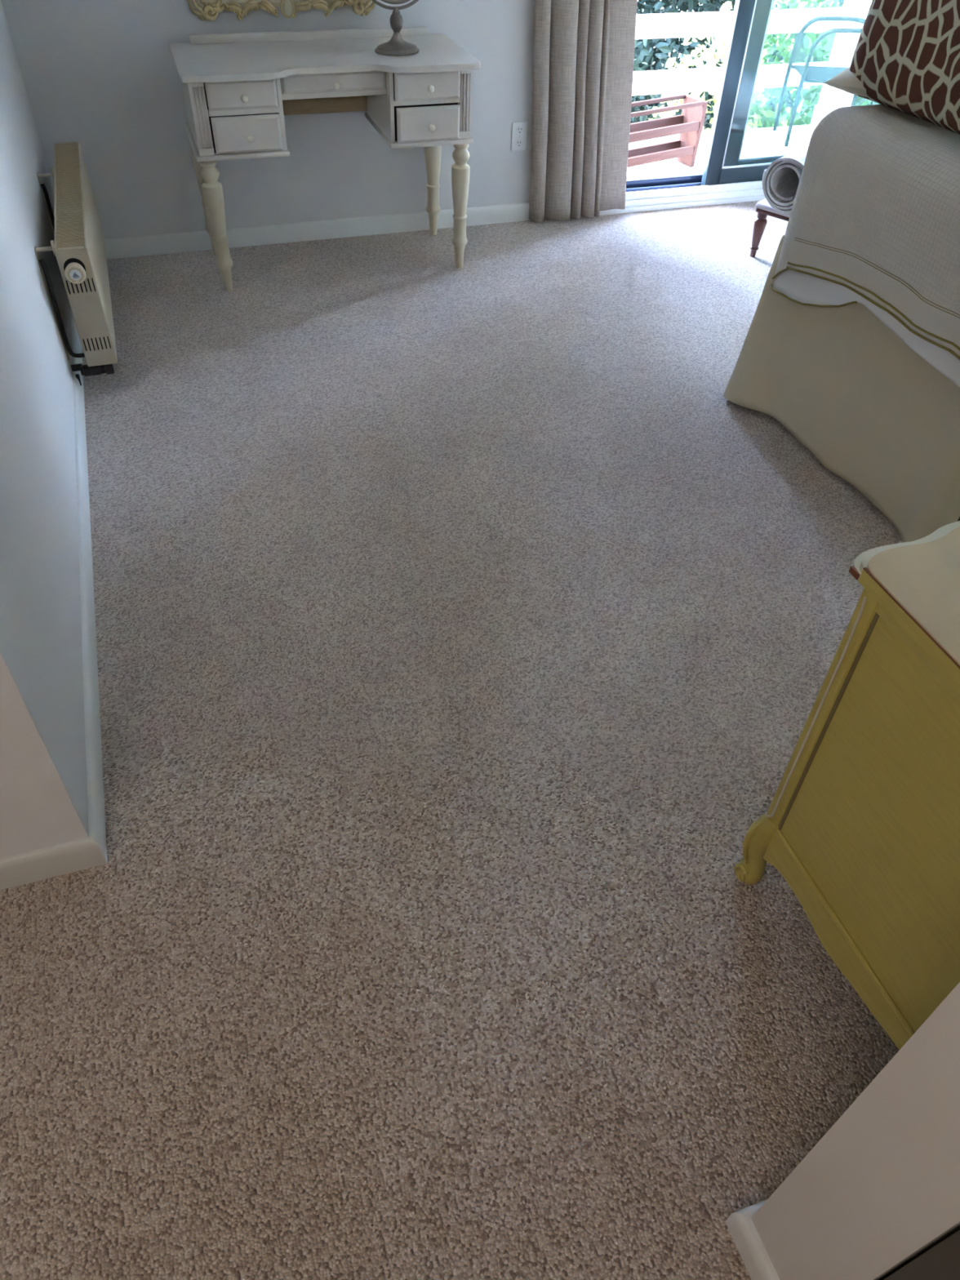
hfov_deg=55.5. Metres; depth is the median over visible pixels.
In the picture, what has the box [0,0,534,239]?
wall
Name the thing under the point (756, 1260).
baseboard
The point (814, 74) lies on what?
patio chair
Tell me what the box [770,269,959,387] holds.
sheet
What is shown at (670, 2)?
evergreen tree
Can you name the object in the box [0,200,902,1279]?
floor
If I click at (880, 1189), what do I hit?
wall
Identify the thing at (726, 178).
door
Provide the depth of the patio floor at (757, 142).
5.84 m
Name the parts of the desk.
leg, leg, board, drawer, drawer, drawer rail, knob, drawer, knob, panel, drawer, kneehole rail, knob, board, drawer, drawer rail, drawer, drawer, knob, knob, leg, leg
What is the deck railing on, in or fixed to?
attached to the patio floor at (757, 142)
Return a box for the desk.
[168,26,480,292]
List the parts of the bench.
leg, rail, seat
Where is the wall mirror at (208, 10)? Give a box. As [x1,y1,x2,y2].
[186,0,375,21]
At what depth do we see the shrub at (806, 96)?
6.91 m
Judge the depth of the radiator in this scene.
2.90 m
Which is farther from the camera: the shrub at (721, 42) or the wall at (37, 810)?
the shrub at (721, 42)
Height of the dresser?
0.783 m
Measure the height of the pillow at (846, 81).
0.087 m
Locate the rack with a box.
[627,93,707,167]
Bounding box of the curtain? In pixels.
[528,0,637,222]
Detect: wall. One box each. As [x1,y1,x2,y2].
[0,0,88,837]
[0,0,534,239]
[0,653,88,858]
[751,982,959,1279]
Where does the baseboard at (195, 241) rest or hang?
attached to the wall at (102, 76)
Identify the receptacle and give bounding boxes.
[515,126,523,133]
[515,139,522,146]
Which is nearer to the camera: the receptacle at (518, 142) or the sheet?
the sheet
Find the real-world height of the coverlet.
0.511 m
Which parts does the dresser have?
leg, corner post, panel, panel, rail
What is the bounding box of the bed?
[723,234,959,542]
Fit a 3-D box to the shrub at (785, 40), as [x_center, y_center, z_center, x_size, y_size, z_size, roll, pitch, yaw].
[2.264,-3.857,6.771,0.909,1.854,0.931,20,47,17]
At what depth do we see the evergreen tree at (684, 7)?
8.70 m
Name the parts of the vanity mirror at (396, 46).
mirror frame, stem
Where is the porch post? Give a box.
[810,0,872,126]
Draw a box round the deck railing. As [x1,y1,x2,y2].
[631,7,842,95]
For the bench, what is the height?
0.228 m
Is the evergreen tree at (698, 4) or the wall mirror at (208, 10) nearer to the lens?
the wall mirror at (208, 10)
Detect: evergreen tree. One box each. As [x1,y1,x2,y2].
[630,0,721,123]
[631,0,869,129]
[633,0,694,71]
[636,0,820,102]
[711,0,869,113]
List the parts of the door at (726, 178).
sill, sliding panel, fixed panel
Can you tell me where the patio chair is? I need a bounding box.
[772,16,875,146]
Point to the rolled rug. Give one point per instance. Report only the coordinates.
(780, 180)
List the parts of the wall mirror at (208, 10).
molding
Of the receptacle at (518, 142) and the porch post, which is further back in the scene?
the porch post
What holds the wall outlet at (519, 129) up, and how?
attached to the wall at (102, 76)
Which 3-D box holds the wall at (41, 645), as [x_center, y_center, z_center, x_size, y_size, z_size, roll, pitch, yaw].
[-1.259,-1.480,1.956,0.130,2.440,3.125,-12,46,-14]
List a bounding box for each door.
[599,0,786,215]
[883,1229,959,1279]
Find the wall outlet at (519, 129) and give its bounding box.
[511,121,527,151]
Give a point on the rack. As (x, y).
(689, 125)
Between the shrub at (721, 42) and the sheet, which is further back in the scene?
the shrub at (721, 42)
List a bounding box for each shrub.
[648,1,774,132]
[747,0,858,128]
[749,0,843,126]
[794,41,875,125]
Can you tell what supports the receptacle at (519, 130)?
attached to the wall outlet at (519, 129)
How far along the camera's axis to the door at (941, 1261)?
0.91 m
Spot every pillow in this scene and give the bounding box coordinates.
[823,66,867,97]
[844,0,959,133]
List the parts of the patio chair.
seat rail, seat rail, seat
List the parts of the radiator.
plate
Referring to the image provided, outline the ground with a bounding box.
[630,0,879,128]
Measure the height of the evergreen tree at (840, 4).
8.021 m
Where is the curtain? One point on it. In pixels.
(584, 50)
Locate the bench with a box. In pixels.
[750,198,790,257]
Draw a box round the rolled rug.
[762,145,808,213]
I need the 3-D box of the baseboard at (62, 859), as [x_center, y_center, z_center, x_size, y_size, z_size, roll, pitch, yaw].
[-2.078,-0.410,2.516,1.865,0.076,2.990,-12,46,-14]
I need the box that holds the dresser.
[734,520,959,1049]
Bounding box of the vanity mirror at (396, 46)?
[371,0,419,56]
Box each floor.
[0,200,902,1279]
[626,124,815,176]
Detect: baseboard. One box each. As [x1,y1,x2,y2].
[0,306,107,889]
[104,202,545,259]
[724,1199,779,1279]
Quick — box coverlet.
[772,104,959,359]
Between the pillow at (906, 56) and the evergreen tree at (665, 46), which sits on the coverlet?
the pillow at (906, 56)
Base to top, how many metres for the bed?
0.848 m
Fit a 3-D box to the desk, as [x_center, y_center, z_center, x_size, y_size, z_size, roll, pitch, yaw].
[-0.581,-1.877,3.578,1.060,0.784,0.483,-12,46,-14]
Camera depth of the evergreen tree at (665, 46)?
8.28 m
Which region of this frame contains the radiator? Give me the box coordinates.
[34,142,117,385]
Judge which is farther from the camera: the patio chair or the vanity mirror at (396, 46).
the patio chair

